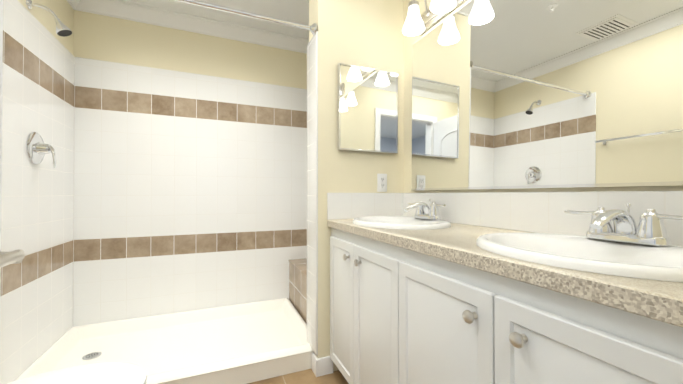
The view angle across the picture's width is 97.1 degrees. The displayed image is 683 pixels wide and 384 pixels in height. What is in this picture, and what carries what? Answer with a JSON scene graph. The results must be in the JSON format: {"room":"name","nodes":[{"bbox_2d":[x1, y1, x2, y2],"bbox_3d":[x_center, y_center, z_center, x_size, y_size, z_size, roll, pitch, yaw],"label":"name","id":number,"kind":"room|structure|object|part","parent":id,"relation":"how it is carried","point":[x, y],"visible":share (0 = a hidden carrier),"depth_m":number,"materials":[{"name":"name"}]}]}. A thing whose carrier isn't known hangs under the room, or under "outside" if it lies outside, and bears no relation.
{"room":"bathroom","nodes":[
{"label":"bathroom","id":0,"kind":"room"},
{"bbox_2d":[18,0,73,54],"bbox_3d":[-1.412,-0.175,0.828,0.120,2.440,2.770,0,0,-23],"label":"wall","id":1,"kind":"structure","parent":0,"point":[63,10],"depth_m":1.90,"materials":[{"name":"beige paint"}]},
{"bbox_2d":[0,0,74,383],"bbox_3d":[-1.677,0.046,1.622,0.012,2.010,1.073,0,0,-23],"label":"wall tiles","id":2,"kind":"structure","parent":1,"relation":"attached to","point":[37,220],"depth_m":1.65,"materials":[{"name":"white tile"}]},
{"bbox_2d":[26,132,56,167],"bbox_3d":[-1.642,-0.232,1.675,0.090,0.193,0.176,0,0,-23],"label":"shower valve","id":3,"kind":"object","parent":2,"relation":"attached to","point":[37,148],"visible":1,"depth_m":1.65,"materials":[{"name":"silver metal"}]},
{"bbox_2d":[173,0,316,34],"bbox_3d":[-0.821,-0.953,1.480,1.446,0.066,0.066,0,0,-23],"label":"curtain rod","id":4,"kind":"object","parent":2,"relation":"attached to","point":[312,28],"visible":1,"depth_m":1.61,"materials":[{"name":"silver metal"}]},
{"bbox_2d":[26,0,71,36],"bbox_3d":[-1.593,-0.953,1.653,0.182,0.171,0.072,0,0,-23],"label":"shower head","id":5,"kind":"object","parent":1,"relation":"attached to","point":[62,29],"visible":1,"depth_m":1.65},
{"bbox_2d":[67,0,79,9],"bbox_3d":[-1.343,-1.347,0.931,0.080,0.095,2.650,0,0,-23],"label":"crown molding","id":6,"kind":"structure","parent":1,"relation":"attached to","point":[73,4],"depth_m":2.09,"materials":[{"name":"white"}]},
{"bbox_2d":[73,10,306,88],"bbox_3d":[-0.976,-0.161,2.581,2.350,2.440,0.120,0,0,-23],"label":"wall","id":7,"kind":"structure","parent":0,"point":[107,38],"depth_m":2.40,"materials":[{"name":"beige paint"}]},
{"bbox_2d":[73,57,306,326],"bbox_3d":[-1.042,0.053,2.480,1.850,2.010,0.012,0,0,-23],"label":"wall tile","id":8,"kind":"structure","parent":7,"relation":"attached to","point":[190,191],"depth_m":2.38,"materials":[{"name":"white tile"}]},
{"bbox_2d":[73,0,308,53],"bbox_3d":[-1.029,-1.335,2.459,1.850,0.095,0.080,0,0,-23],"label":"crown molding","id":9,"kind":"structure","parent":7,"relation":"attached to","point":[125,10],"depth_m":2.38,"materials":[{"name":"white"}]},
{"bbox_2d":[122,0,308,38],"bbox_3d":[-0.436,-1.441,1.315,2.350,0.100,2.890,0,0,-23],"label":"ceiling","id":10,"kind":"structure","parent":0,"point":[296,11],"depth_m":2.31,"materials":[{"name":"white paint"}]},
{"bbox_2d":[247,369,348,383],"bbox_3d":[-0.436,1.099,1.296,2.350,0.100,2.890,0,0,-23],"label":"floor","id":11,"kind":"structure","parent":0,"point":[307,376],"depth_m":1.69,"materials":[{"name":"tile"}]},
{"bbox_2d":[7,362,146,383],"bbox_3d":[-0.963,0.643,0.848,0.704,0.805,0.450,0,0,-23],"label":"toilet","id":12,"kind":"object","parent":11,"relation":"on","point":[112,373],"visible":1,"depth_m":0.99,"materials":[{"name":"white ceramic"}]},
{"bbox_2d":[14,298,312,383],"bbox_3d":[-0.999,0.991,1.965,1.534,0.125,0.956,0,0,-23],"label":"shower pan","id":13,"kind":"object","parent":11,"relation":"on","point":[245,343],"visible":1,"depth_m":1.99,"materials":[{"name":"white plastic"}]},
{"bbox_2d":[289,258,306,323],"bbox_3d":[-0.176,0.831,2.380,0.300,0.452,0.832,0,0,-23],"label":"shower bench","id":14,"kind":"object","parent":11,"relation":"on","point":[298,283],"visible":0.29,"depth_m":2.43,"materials":[{"name":"tile"}]},
{"bbox_2d":[327,223,682,383],"bbox_3d":[0.461,0.623,1.114,0.558,0.849,1.604,0,0,-23],"label":"bathroom vanity","id":15,"kind":"object","parent":11,"relation":"on","point":[425,294],"depth_m":0.78,"materials":[{"name":"white wood"}]},
{"bbox_3d":[0.003,0.600,1.586,0.020,0.693,0.320,0,0,-23],"label":"door","id":16,"kind":"part","parent":15,"relation":"part of","materials":[{"name":"white wood"}]},
{"bbox_3d":[0.021,0.320,1.481,0.032,0.033,0.033,0,0,-23],"label":"door knob","id":17,"kind":"part","parent":15,"relation":"part of","materials":[{"name":"silver metal"}]},
{"bbox_3d":[0.072,0.319,1.361,0.032,0.033,0.033,0,0,-23],"label":"door knob","id":18,"kind":"part","parent":15,"relation":"part of","materials":[{"name":"silver metal"}]},
{"bbox_3d":[0.140,0.597,1.264,0.020,0.693,0.372,0,0,-23],"label":"door","id":19,"kind":"part","parent":15,"relation":"part of","materials":[{"name":"white wood"}]},
{"bbox_3d":[0.291,0.594,0.906,0.020,0.693,0.398,0,0,-23],"label":"door","id":20,"kind":"part","parent":15,"relation":"part of","materials":[{"name":"white wood"}]},
{"bbox_3d":[0.325,0.315,0.763,0.032,0.033,0.033,0,0,-23],"label":"door knob","id":21,"kind":"part","parent":15,"relation":"part of","materials":[{"name":"silver metal"}]},
{"bbox_2d":[327,219,682,318],"bbox_3d":[0.474,0.177,1.123,0.531,0.040,1.604,0,0,-23],"label":"countertop","id":22,"kind":"structure","parent":15,"relation":"on","point":[669,302],"depth_m":0.61,"materials":[{"name":"beige stone"}]},
{"bbox_2d":[339,216,478,230],"bbox_3d":[0.291,0.218,1.529,0.452,0.158,0.550,0,0,-23],"label":"sink","id":23,"kind":"object","parent":22,"relation":"in","point":[385,223],"depth_m":1.43,"materials":[{"name":"white ceramic"}]},
{"bbox_2d":[403,199,445,218],"bbox_3d":[0.404,0.093,1.577,0.168,0.095,0.294,0,0,-23],"label":"faucet","id":24,"kind":"object","parent":22,"relation":"on","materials":[{"name":"silver metal"}]},
{"bbox_2d":[435,230,682,294],"bbox_3d":[0.617,0.212,0.760,0.452,0.158,0.550,0,0,-23],"label":"sink","id":25,"kind":"object","parent":22,"relation":"in","point":[660,265],"depth_m":0.76,"materials":[{"name":"white ceramic"}]},
{"bbox_2d":[564,207,682,242],"bbox_3d":[0.729,0.087,0.808,0.168,0.095,0.294,0,0,-23],"label":"faucet","id":26,"kind":"object","parent":22,"relation":"on","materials":[{"name":"silver metal"}]},
{"bbox_3d":[0.377,0.314,0.641,0.032,0.033,0.033,0,0,-23],"label":"door knob","id":27,"kind":"part","parent":15,"relation":"part of","materials":[{"name":"silver metal"}]},
{"bbox_3d":[0.447,0.591,0.536,0.020,0.693,0.396,0,0,-23],"label":"door","id":28,"kind":"part","parent":15,"relation":"part of","materials":[{"name":"white wood"}]},
{"bbox_2d":[309,0,403,370],"bbox_3d":[0.100,-0.166,1.939,0.589,2.440,0.180,0,0,-23],"label":"wall","id":29,"kind":"structure","parent":0,"point":[365,33],"depth_m":1.81,"materials":[{"name":"beige paint"}]},
{"bbox_2d":[307,31,317,355],"bbox_3d":[-0.178,0.004,1.825,0.013,1.873,0.195,0,0,-23],"label":"end tile","id":30,"kind":"structure","parent":29,"relation":"attached to","point":[312,193],"depth_m":1.79,"materials":[{"name":"white tile"}]},
{"bbox_2d":[311,352,332,376],"bbox_3d":[-0.114,1.004,1.774,0.104,0.096,0.089,0,0,-23],"label":"baseboard","id":31,"kind":"structure","parent":29,"relation":"attached to","point":[326,365],"depth_m":1.74,"materials":[{"name":"white wood"}]},
{"bbox_2d":[327,193,402,219],"bbox_3d":[0.159,0.084,1.859,0.524,0.157,0.008,0,0,-23],"label":"trim","id":32,"kind":"structure","parent":29,"relation":"attached to","point":[347,205],"depth_m":1.84,"materials":[{"name":"tile"}]},
{"bbox_2d":[338,63,397,153],"bbox_3d":[0.169,-0.503,1.859,0.409,0.512,0.025,0,0,-23],"label":"medicine cabinet mirror","id":33,"kind":"object","parent":29,"relation":"attached to","point":[367,109],"visible":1,"depth_m":1.84,"materials":[{"name":"silver glass"}]},
{"bbox_2d":[377,174,386,191],"bbox_3d":[0.258,-0.059,1.901,0.070,0.115,0.010,0,0,-23],"label":"duplex electrical outlet","id":34,"kind":"object","parent":29,"relation":"attached to","point":[381,182],"visible":1,"depth_m":1.90,"materials":[{"name":"white plastic"}]},
{"bbox_2d":[403,191,682,246],"bbox_3d":[0.716,0.079,1.226,0.008,0.157,1.604,0,0,-23],"label":"backsplash","id":35,"kind":"structure","parent":29,"relation":"attached to","point":[538,212],"depth_m":1.12,"materials":[{"name":"tile"}]},
{"bbox_2d":[403,0,682,232],"bbox_3d":[0.598,-0.168,1.678,0.155,2.440,2.770,0,0,-23],"label":"mirror","id":36,"kind":"object","parent":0,"point":[528,92],"depth_m":1.12,"materials":[{"name":"silver glass"}]},
{"bbox_2d":[402,0,465,35],"bbox_3d":[0.474,-1.026,1.571,0.190,0.267,0.442,0,0,-23],"label":"sconce","id":37,"kind":"object","parent":36,"relation":"attached to","point":[416,23],"visible":1,"depth_m":1.64,"materials":[{"name":"white glass"}]},
{"bbox_3d":[0.398,-0.956,1.664,0.121,0.130,0.121,0,0,-23],"label":"lamp shade","id":38,"kind":"part","parent":37,"relation":"part of","materials":[{"name":"white glass"}]},
{"bbox_3d":[0.488,-0.958,1.451,0.121,0.130,0.121,0,0,-23],"label":"lamp shade","id":39,"kind":"part","parent":37,"relation":"part of","materials":[{"name":"white glass"}]},
{"bbox_2d":[411,181,682,190],"bbox_3d":[0.721,-0.019,1.204,0.016,0.011,1.445,0,0,-23],"label":"channel","id":40,"kind":"object","parent":36,"relation":"attached to","point":[675,183],"visible":1,"depth_m":1.03,"materials":[{"name":"silver metal"}]},
{"bbox_3d":[-0.364,0.017,-0.170,0.015,2.040,0.120,0,0,-23],"label":"door frame","id":41,"kind":"structure","parent":0,"visible":0},
{"bbox_2d":[0,0,24,296],"bbox_3d":[-0.576,0.022,0.261,0.161,2.013,0.799,0,0,-23],"label":"door","id":42,"kind":"structure","parent":41,"relation":"attached to","point":[13,257],"depth_m":0.63,"materials":[{"name":"white"}]},
{"bbox_3d":[-0.684,0.128,0.516,0.161,0.068,0.170,0,0,-23],"label":"handle","id":43,"kind":"part","parent":42,"relation":"part of","materials":[{"name":"silver metal"}]}
]}

